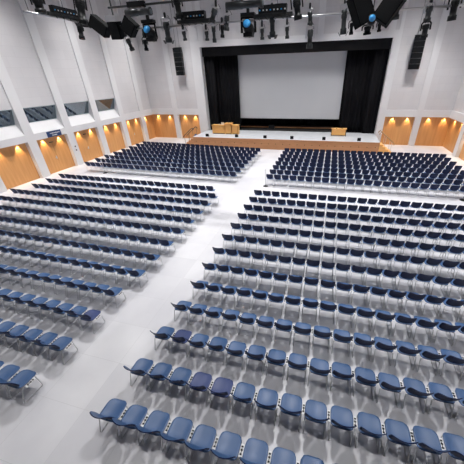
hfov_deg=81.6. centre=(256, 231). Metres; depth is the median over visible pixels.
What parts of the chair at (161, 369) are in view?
backrest, seat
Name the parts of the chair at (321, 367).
seat, backrest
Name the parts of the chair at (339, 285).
backrest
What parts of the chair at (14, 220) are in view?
backrest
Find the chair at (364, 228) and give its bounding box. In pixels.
[359,225,372,237]
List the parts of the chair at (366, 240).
backrest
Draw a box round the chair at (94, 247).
[88,244,108,260]
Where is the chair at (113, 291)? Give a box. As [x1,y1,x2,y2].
[99,287,125,307]
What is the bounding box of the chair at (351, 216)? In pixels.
[347,213,358,221]
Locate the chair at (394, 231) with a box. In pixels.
[383,227,399,239]
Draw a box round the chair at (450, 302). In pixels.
[437,297,463,319]
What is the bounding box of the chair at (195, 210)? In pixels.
[191,208,203,221]
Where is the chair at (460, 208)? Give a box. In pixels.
[452,205,463,220]
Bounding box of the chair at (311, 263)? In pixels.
[305,259,320,277]
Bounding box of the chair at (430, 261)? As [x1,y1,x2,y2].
[419,258,441,276]
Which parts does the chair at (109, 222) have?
backrest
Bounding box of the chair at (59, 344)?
[39,336,77,364]
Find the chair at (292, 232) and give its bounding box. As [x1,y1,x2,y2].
[287,229,299,241]
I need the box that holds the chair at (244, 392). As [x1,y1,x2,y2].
[230,382,257,418]
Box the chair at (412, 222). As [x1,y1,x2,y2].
[406,219,420,230]
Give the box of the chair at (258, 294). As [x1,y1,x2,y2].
[252,290,268,311]
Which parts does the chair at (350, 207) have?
backrest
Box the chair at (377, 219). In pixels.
[369,216,382,226]
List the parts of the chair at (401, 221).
backrest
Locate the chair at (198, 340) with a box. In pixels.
[185,333,210,361]
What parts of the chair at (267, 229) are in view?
backrest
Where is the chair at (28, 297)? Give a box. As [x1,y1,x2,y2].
[7,294,39,315]
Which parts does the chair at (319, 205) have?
backrest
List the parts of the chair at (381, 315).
seat, backrest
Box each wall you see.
[0,0,152,193]
[130,0,463,145]
[449,76,463,156]
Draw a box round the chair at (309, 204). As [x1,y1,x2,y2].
[306,201,316,212]
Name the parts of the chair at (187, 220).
backrest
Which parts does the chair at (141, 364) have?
backrest, seat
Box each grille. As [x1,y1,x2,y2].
[89,16,105,36]
[107,23,119,38]
[121,17,133,35]
[354,0,373,23]
[375,0,401,22]
[409,64,418,68]
[410,59,419,62]
[411,53,421,57]
[412,47,422,51]
[414,41,424,45]
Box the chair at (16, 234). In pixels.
[11,232,34,247]
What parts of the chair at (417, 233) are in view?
backrest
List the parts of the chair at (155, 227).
backrest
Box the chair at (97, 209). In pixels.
[92,206,108,218]
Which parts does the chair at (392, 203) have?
backrest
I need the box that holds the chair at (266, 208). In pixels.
[263,206,273,215]
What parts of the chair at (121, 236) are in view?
backrest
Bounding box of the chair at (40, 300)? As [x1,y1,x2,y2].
[19,297,51,317]
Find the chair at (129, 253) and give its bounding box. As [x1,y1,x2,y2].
[120,249,140,266]
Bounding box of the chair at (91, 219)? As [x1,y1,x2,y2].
[85,216,103,229]
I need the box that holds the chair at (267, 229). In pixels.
[264,226,275,239]
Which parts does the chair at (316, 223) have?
backrest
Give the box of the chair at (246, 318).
[237,312,258,336]
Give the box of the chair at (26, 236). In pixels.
[19,233,41,249]
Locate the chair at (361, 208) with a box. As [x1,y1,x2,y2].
[357,206,368,212]
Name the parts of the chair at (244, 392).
backrest, seat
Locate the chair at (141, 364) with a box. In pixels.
[123,358,153,389]
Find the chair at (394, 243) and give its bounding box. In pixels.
[387,240,404,254]
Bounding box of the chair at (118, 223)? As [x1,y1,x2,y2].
[112,220,128,233]
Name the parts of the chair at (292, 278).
backrest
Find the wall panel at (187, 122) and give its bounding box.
[179,115,200,137]
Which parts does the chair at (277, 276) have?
backrest, seat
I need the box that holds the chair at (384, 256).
[376,252,394,268]
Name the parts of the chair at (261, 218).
backrest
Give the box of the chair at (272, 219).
[269,216,279,226]
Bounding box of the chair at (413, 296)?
[401,291,425,313]
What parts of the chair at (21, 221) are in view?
backrest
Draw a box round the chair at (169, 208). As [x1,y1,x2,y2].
[164,205,177,215]
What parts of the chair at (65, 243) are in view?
backrest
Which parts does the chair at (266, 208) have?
backrest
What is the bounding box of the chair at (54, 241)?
[48,238,69,252]
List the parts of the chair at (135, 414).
backrest, seat, link plate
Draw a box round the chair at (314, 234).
[311,231,323,244]
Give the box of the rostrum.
[241,124,332,129]
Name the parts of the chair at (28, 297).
backrest, seat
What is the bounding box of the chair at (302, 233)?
[299,230,311,246]
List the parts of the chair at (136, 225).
backrest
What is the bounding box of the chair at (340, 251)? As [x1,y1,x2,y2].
[335,247,349,264]
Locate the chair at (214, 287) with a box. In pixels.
[205,283,223,303]
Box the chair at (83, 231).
[76,227,96,241]
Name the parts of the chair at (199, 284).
backrest, seat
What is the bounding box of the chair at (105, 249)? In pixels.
[98,246,119,262]
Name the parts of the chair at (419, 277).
backrest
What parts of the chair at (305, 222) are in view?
backrest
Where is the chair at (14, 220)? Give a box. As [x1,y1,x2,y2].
[8,217,30,231]
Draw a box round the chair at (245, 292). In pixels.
[236,287,252,308]
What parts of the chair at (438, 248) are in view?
backrest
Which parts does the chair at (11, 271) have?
backrest, seat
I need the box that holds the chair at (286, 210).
[283,208,293,216]
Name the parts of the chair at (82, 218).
backrest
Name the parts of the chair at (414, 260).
backrest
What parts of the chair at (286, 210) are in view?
backrest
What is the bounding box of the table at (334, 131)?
[331,128,346,135]
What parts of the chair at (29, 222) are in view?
backrest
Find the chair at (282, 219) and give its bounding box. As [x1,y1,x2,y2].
[280,217,290,228]
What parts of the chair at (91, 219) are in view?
backrest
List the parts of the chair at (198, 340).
backrest, seat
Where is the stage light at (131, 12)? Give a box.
[124,0,152,16]
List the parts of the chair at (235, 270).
backrest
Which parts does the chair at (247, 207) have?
backrest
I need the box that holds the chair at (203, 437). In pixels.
[184,424,218,463]
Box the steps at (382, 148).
[378,130,394,153]
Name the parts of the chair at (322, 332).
seat, backrest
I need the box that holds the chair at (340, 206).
[336,204,346,215]
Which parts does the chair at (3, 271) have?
seat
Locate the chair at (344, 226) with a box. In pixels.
[336,222,348,233]
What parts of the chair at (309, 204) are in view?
backrest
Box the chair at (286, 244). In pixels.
[283,241,295,256]
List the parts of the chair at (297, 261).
backrest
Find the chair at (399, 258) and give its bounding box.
[390,254,409,270]
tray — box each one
[47,11,80,20]
[177,18,209,24]
[253,11,292,18]
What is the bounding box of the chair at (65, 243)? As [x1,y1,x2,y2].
[57,239,79,255]
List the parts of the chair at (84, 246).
backrest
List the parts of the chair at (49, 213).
backrest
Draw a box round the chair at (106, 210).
[100,207,116,219]
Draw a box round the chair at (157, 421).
[135,410,171,451]
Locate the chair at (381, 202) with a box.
[376,199,388,207]
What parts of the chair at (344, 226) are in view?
backrest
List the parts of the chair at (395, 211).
backrest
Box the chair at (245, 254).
[238,250,252,268]
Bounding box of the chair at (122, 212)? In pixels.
[117,209,133,221]
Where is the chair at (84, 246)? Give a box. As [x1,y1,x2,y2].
[77,242,98,257]
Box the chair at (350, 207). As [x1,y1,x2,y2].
[347,205,357,212]
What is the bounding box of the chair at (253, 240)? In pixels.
[246,236,258,252]
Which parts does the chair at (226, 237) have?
backrest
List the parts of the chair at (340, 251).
backrest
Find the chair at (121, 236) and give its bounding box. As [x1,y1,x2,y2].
[115,233,134,249]
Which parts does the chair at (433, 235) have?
backrest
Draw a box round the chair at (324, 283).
[319,280,335,299]
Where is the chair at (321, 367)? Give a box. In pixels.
[308,358,331,389]
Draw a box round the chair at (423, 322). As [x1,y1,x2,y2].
[410,316,438,341]
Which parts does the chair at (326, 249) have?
backrest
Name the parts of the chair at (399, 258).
backrest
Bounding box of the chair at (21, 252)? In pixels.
[13,249,40,266]
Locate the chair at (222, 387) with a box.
[207,377,235,412]
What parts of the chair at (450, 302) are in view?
seat, backrest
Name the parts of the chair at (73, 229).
backrest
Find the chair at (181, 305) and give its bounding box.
[171,301,192,323]
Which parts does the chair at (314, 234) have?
backrest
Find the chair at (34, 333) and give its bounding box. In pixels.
[9,328,42,355]
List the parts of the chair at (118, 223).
backrest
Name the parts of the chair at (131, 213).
backrest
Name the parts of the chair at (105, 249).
backrest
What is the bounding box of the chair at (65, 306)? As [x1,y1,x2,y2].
[45,303,76,325]
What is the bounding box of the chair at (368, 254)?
[362,251,378,267]
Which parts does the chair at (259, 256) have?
backrest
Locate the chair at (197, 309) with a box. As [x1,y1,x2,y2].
[186,304,208,326]
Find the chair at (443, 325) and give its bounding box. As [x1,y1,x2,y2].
[429,319,461,345]
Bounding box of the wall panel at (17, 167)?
[0,143,39,188]
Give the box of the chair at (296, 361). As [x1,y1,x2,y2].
[287,353,309,384]
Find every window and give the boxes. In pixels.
[0,109,14,126]
[23,105,56,122]
[64,101,88,116]
[95,98,113,111]
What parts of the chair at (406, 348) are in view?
seat, backrest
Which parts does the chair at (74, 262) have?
backrest, seat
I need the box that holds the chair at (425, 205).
[420,203,432,210]
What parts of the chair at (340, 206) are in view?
backrest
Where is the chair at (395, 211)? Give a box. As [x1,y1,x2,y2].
[389,208,402,217]
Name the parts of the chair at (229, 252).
backrest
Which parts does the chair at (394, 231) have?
backrest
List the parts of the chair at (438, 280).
backrest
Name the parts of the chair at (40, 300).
backrest, seat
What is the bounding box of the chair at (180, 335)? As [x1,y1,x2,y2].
[168,329,192,356]
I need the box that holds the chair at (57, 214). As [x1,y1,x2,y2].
[52,212,70,224]
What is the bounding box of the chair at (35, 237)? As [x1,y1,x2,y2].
[30,235,51,250]
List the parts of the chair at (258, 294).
backrest, seat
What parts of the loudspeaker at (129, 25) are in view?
panel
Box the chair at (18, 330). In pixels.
[0,325,29,349]
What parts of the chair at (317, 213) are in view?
backrest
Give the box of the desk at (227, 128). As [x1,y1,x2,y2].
[212,122,239,133]
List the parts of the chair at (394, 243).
backrest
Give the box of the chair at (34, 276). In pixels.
[25,272,54,291]
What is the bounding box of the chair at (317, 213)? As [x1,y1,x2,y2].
[315,211,325,220]
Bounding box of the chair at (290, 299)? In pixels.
[285,295,302,317]
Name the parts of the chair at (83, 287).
backrest, seat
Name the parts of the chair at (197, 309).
backrest, seat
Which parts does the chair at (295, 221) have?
backrest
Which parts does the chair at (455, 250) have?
backrest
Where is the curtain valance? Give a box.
[201,38,392,56]
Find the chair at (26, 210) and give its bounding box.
[21,208,40,220]
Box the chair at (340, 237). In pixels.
[335,234,348,248]
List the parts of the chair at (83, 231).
backrest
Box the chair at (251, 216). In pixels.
[248,214,258,223]
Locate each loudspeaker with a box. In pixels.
[88,14,109,37]
[105,15,125,39]
[120,15,139,37]
[346,0,374,29]
[374,0,406,27]
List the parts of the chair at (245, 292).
backrest, seat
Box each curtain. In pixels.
[203,56,218,129]
[214,55,240,128]
[241,51,348,126]
[339,50,375,131]
[362,49,389,133]
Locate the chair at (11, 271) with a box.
[2,268,31,286]
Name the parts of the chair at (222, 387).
backrest, seat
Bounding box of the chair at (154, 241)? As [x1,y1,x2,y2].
[147,238,164,254]
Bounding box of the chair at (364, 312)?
[354,307,375,330]
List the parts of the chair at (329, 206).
backrest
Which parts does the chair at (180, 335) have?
backrest, seat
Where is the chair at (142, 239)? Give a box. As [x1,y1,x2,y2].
[136,236,154,251]
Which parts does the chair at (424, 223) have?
backrest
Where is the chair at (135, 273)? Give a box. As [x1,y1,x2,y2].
[125,269,147,287]
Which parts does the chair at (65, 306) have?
backrest, seat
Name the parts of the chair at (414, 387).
leg frame, seat, backrest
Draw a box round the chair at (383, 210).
[378,207,391,215]
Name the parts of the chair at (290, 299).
backrest, seat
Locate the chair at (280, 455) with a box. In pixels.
[270,447,299,463]
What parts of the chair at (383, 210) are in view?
backrest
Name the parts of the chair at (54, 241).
backrest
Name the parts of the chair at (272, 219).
backrest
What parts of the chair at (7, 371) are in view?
seat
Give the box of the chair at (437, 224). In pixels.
[428,221,446,233]
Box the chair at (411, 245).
[400,241,418,255]
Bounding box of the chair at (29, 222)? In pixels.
[24,220,45,233]
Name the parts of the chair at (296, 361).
backrest, seat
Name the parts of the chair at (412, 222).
backrest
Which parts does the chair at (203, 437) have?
backrest, seat, link plate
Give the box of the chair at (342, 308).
[336,304,355,327]
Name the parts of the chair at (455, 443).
backrest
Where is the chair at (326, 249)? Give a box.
[321,246,335,262]
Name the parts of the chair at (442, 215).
backrest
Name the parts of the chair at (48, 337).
backrest, seat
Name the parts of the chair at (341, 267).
backrest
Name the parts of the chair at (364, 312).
seat, backrest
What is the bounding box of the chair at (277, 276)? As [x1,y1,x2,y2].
[273,273,288,292]
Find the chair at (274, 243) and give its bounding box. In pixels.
[270,240,283,255]
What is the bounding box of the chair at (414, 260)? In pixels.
[405,256,425,273]
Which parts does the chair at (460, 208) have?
backrest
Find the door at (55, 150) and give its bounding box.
[36,134,75,173]
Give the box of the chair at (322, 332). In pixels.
[312,325,332,350]
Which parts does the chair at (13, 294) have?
backrest, seat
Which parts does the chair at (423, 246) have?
backrest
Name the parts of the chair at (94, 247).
backrest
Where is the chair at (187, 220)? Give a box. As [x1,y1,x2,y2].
[182,217,195,231]
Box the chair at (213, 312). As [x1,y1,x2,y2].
[203,307,224,330]
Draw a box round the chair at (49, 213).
[44,211,63,224]
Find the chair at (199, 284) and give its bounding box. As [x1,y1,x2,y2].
[190,280,209,300]
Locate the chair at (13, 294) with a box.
[0,292,27,312]
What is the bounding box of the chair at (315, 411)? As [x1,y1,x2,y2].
[303,399,329,438]
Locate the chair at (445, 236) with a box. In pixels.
[435,233,455,247]
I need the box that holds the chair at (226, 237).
[222,234,235,249]
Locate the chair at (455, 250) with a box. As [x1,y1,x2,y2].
[442,246,463,261]
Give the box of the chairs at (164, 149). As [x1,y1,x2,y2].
[0,141,463,463]
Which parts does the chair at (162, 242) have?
backrest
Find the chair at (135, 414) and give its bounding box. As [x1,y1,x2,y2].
[111,404,148,444]
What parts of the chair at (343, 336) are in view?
seat, backrest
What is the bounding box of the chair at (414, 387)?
[399,377,433,413]
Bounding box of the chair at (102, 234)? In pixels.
[96,230,115,245]
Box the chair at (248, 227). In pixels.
[241,224,253,234]
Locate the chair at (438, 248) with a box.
[428,245,449,259]
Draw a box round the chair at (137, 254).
[131,251,151,268]
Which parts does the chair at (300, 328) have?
seat, backrest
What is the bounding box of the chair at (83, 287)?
[73,282,100,302]
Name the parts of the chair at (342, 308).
seat, backrest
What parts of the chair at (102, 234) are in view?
backrest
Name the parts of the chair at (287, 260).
backrest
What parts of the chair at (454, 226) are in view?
backrest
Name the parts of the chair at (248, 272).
backrest, seat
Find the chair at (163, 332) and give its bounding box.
[150,326,175,351]
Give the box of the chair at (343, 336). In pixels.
[331,329,352,356]
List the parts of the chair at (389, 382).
seat, backrest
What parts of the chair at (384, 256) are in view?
backrest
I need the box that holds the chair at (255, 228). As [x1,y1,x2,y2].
[252,225,264,237]
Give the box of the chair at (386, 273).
[379,269,398,288]
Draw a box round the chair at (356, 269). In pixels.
[349,265,366,284]
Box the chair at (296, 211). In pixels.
[294,209,304,217]
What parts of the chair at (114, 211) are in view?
backrest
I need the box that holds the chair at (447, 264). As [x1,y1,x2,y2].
[435,260,459,277]
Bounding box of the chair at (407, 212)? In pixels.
[400,209,414,218]
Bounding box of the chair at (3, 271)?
[0,266,20,284]
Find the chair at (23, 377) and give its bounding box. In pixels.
[0,369,42,402]
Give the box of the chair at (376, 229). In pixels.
[371,226,385,237]
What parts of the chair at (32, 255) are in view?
backrest, seat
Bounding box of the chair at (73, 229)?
[67,226,87,241]
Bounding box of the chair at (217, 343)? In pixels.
[205,337,229,365]
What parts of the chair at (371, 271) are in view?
backrest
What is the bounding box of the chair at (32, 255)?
[24,251,50,266]
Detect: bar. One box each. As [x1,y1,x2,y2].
[22,0,92,22]
[108,0,198,8]
[137,0,463,29]
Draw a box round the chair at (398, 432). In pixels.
[381,419,418,462]
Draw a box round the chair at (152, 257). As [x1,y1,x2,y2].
[143,253,162,268]
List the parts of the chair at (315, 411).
seat, backrest, link plate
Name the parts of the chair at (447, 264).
backrest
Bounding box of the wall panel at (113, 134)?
[103,122,125,152]
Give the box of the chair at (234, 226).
[230,223,242,234]
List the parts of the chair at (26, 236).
backrest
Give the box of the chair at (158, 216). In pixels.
[153,213,167,226]
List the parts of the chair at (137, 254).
backrest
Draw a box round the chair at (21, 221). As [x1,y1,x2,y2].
[16,219,37,232]
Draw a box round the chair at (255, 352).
[245,345,268,374]
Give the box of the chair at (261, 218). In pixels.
[258,215,269,225]
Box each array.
[170,4,184,75]
[408,1,425,68]
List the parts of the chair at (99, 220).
backrest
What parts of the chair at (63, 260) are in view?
backrest, seat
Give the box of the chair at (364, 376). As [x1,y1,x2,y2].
[352,367,379,400]
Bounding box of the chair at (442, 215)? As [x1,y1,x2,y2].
[434,212,451,223]
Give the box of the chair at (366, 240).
[361,237,375,251]
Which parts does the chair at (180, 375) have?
backrest, seat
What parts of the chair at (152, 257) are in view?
backrest, seat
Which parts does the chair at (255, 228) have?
backrest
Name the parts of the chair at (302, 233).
backrest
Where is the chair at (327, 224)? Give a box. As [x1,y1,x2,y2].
[324,221,336,232]
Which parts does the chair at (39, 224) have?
backrest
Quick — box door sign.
[46,129,61,137]
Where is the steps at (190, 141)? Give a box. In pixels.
[183,127,196,145]
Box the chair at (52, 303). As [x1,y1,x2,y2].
[32,300,64,322]
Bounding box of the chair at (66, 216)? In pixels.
[60,213,78,226]
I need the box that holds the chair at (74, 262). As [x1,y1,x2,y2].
[66,258,88,276]
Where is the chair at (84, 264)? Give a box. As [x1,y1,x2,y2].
[77,261,101,278]
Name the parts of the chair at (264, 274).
backrest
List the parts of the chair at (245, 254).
backrest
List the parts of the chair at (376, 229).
backrest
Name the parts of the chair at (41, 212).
backrest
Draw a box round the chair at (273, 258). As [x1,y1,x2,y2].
[265,254,278,271]
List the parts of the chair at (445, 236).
backrest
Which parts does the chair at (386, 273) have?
backrest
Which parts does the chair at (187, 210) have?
backrest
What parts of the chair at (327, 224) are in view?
backrest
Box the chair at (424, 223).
[416,220,433,231]
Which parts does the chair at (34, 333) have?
backrest, seat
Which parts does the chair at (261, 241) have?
backrest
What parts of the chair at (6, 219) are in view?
backrest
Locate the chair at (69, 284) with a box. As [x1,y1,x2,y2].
[60,280,85,299]
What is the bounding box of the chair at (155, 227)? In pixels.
[150,224,166,239]
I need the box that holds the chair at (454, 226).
[441,222,460,236]
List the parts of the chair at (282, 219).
backrest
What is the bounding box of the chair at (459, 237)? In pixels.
[448,234,463,246]
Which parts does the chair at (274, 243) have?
backrest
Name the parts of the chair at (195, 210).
backrest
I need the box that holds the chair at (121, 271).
[112,267,135,285]
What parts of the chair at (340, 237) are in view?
backrest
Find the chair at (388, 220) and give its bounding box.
[381,217,394,226]
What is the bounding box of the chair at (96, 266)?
[88,262,112,280]
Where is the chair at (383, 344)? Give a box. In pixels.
[371,337,397,365]
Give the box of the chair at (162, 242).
[157,239,174,255]
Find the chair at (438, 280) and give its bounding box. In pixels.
[427,276,452,296]
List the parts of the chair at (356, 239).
backrest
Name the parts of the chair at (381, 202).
backrest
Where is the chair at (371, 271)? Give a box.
[364,267,382,286]
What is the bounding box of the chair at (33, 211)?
[29,209,47,221]
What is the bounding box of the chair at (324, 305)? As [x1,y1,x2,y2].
[318,301,337,323]
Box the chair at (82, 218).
[77,215,94,227]
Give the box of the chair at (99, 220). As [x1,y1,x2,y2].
[94,217,111,230]
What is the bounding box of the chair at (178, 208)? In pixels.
[173,206,186,215]
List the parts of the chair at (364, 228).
backrest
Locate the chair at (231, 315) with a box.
[220,309,240,333]
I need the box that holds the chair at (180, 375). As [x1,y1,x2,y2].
[164,367,192,400]
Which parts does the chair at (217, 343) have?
backrest, seat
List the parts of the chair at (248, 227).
backrest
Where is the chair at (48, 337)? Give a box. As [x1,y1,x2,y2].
[24,332,57,359]
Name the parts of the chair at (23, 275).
backrest, seat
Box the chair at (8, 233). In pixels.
[2,230,26,245]
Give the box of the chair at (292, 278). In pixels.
[288,275,303,294]
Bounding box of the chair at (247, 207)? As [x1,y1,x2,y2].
[244,204,254,212]
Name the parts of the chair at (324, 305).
seat, backrest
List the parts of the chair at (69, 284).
backrest, seat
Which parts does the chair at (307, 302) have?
seat, backrest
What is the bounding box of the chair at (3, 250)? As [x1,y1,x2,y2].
[0,247,21,262]
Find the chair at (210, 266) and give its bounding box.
[202,262,219,280]
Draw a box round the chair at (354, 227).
[347,224,360,235]
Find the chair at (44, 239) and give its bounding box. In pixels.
[38,236,57,252]
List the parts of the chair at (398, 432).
leg frame, seat, backrest, leg frame, link plate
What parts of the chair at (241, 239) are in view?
backrest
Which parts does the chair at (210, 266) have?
backrest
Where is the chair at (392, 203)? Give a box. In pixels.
[388,200,399,207]
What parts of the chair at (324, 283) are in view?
backrest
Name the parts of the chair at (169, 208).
backrest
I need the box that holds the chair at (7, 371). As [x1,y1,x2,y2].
[0,364,19,396]
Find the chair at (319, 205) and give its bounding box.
[316,202,326,211]
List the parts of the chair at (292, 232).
backrest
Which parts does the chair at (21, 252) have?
backrest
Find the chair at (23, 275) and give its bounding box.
[13,270,43,288]
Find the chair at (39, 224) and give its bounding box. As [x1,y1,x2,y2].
[32,221,53,235]
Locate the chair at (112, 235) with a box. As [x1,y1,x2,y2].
[105,231,124,247]
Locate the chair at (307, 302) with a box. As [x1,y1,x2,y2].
[301,298,319,320]
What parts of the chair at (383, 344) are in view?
seat, backrest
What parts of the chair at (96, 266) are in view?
backrest, seat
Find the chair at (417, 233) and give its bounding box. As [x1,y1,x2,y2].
[409,230,426,242]
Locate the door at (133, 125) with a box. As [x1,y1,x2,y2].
[126,118,143,144]
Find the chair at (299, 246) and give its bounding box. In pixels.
[295,243,308,257]
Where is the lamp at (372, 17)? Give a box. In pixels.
[367,0,376,25]
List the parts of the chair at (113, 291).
backrest, seat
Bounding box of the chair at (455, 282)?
[444,279,463,298]
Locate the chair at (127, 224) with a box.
[121,221,138,234]
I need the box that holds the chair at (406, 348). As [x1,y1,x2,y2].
[392,340,421,369]
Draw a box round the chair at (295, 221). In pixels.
[291,218,301,229]
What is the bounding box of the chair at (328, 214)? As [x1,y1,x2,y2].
[325,212,336,221]
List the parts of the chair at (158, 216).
backrest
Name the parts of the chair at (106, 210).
backrest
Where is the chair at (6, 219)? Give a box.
[0,216,22,230]
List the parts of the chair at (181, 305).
backrest, seat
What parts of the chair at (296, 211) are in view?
backrest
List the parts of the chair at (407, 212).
backrest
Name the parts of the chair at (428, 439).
leg frame, seat, backrest, link plate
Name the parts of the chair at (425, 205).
backrest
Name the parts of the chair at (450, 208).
backrest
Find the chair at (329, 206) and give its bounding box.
[326,203,336,211]
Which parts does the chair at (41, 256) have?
backrest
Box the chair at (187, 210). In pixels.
[182,207,194,219]
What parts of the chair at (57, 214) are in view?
backrest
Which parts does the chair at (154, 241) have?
backrest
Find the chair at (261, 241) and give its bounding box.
[258,238,270,254]
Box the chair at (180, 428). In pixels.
[159,417,194,459]
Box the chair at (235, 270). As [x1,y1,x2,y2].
[230,266,245,285]
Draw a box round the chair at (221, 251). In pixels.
[212,247,227,264]
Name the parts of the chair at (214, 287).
backrest, seat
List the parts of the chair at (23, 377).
backrest, seat, leg frame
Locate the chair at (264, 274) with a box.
[258,271,273,290]
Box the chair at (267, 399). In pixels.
[254,388,280,425]
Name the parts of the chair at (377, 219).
backrest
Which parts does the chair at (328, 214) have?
backrest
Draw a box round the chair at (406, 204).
[398,201,410,207]
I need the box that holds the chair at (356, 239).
[348,235,361,249]
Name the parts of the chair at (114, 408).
backrest, seat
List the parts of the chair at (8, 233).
backrest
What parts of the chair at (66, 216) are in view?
backrest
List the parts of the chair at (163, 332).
backrest, seat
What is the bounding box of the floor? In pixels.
[0,137,463,463]
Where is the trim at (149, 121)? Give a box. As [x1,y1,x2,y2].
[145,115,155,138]
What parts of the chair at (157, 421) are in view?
backrest, seat, link plate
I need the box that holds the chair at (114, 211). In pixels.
[109,208,124,219]
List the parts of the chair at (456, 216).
backrest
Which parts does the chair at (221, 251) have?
backrest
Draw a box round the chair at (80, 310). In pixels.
[59,306,87,329]
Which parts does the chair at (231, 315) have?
backrest, seat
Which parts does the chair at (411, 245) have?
backrest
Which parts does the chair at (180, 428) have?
backrest, seat, link plate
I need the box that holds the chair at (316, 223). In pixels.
[313,220,324,231]
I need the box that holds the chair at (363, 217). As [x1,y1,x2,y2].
[358,215,370,225]
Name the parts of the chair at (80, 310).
backrest, seat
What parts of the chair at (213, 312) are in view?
backrest, seat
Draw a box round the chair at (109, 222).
[102,218,120,232]
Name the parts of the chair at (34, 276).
backrest, seat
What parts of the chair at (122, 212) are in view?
backrest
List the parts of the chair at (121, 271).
backrest, seat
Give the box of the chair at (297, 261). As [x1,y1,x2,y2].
[292,257,306,275]
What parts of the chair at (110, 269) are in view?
backrest, seat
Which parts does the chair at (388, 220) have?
backrest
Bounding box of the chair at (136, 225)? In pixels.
[130,222,147,235]
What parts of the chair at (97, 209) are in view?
backrest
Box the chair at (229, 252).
[225,248,239,265]
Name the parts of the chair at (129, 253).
backrest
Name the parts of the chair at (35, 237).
backrest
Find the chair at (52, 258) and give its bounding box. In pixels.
[44,255,69,272]
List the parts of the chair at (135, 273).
backrest, seat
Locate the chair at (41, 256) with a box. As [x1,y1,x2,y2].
[34,253,59,270]
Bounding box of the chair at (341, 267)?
[334,263,350,280]
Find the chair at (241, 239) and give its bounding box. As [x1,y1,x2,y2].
[234,235,246,248]
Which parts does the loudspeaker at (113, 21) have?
panel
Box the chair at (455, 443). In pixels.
[438,432,463,463]
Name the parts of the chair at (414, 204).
backrest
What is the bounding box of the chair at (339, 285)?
[335,282,352,302]
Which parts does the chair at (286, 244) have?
backrest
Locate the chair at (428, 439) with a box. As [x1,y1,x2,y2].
[409,425,450,463]
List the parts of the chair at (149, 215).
backrest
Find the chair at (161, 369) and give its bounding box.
[143,362,173,394]
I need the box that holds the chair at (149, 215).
[144,212,159,224]
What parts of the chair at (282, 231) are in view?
backrest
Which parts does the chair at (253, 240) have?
backrest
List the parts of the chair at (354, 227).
backrest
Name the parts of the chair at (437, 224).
backrest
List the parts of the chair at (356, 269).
backrest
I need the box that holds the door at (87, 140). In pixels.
[74,127,102,161]
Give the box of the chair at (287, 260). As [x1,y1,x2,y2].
[278,256,292,273]
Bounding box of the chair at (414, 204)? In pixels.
[409,202,421,210]
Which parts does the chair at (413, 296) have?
seat, backrest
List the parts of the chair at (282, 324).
backrest, seat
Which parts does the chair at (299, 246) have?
backrest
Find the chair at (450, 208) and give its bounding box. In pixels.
[440,205,456,213]
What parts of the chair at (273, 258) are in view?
backrest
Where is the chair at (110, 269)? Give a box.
[100,264,123,283]
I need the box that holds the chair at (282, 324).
[274,319,294,344]
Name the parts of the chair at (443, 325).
seat, backrest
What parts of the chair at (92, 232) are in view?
backrest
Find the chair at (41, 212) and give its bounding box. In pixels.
[36,210,55,222]
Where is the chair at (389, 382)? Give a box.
[375,372,405,407]
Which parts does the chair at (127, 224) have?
backrest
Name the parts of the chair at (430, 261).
backrest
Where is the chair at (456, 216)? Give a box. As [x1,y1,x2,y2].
[446,213,463,225]
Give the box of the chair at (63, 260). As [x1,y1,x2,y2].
[55,256,80,274]
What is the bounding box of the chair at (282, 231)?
[275,227,287,240]
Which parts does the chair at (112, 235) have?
backrest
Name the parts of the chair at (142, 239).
backrest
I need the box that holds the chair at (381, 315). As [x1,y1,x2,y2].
[372,310,395,334]
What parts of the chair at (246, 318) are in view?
backrest, seat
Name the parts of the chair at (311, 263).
backrest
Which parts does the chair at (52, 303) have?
backrest, seat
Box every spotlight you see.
[30,0,47,13]
[73,0,90,27]
[77,21,84,39]
[124,32,134,51]
[141,15,157,41]
[142,29,148,50]
[160,12,173,43]
[171,0,185,20]
[181,24,187,40]
[203,24,209,40]
[209,0,220,22]
[211,21,216,42]
[219,17,224,37]
[223,8,231,30]
[240,8,256,37]
[259,20,264,39]
[267,3,277,38]
[284,18,289,38]
[290,0,302,20]
[305,16,315,48]
[306,2,313,25]
[338,0,348,35]
[348,19,353,34]
[361,24,373,34]
[376,22,382,31]
[420,16,431,37]
[423,0,435,21]
[447,0,462,20]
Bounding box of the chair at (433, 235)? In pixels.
[421,231,440,244]
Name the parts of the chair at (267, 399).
backrest, seat, link plate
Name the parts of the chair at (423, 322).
seat, backrest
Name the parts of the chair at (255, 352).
backrest, seat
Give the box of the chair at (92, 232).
[86,229,105,244]
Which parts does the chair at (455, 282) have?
backrest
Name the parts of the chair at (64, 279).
backrest, seat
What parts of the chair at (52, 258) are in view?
backrest, seat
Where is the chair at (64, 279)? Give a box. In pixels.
[48,277,75,296]
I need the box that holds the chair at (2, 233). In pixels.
[0,230,17,244]
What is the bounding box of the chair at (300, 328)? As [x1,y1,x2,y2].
[293,322,313,348]
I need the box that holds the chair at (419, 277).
[410,274,433,293]
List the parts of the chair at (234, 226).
backrest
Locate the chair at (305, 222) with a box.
[302,219,313,230]
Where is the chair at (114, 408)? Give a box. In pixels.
[89,398,127,437]
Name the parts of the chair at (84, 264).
backrest, seat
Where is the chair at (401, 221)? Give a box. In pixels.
[394,218,407,228]
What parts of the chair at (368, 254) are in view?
backrest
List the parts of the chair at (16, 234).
backrest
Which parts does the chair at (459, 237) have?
backrest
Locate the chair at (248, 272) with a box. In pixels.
[244,268,259,287]
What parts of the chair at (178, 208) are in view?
backrest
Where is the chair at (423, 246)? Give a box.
[414,243,433,257]
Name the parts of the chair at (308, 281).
backrest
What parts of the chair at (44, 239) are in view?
backrest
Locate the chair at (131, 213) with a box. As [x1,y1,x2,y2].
[126,210,141,221]
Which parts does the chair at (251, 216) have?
backrest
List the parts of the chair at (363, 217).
backrest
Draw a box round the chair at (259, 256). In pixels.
[251,252,265,269]
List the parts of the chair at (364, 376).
seat, backrest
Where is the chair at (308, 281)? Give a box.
[303,277,319,295]
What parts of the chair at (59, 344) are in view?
backrest, seat, leg frame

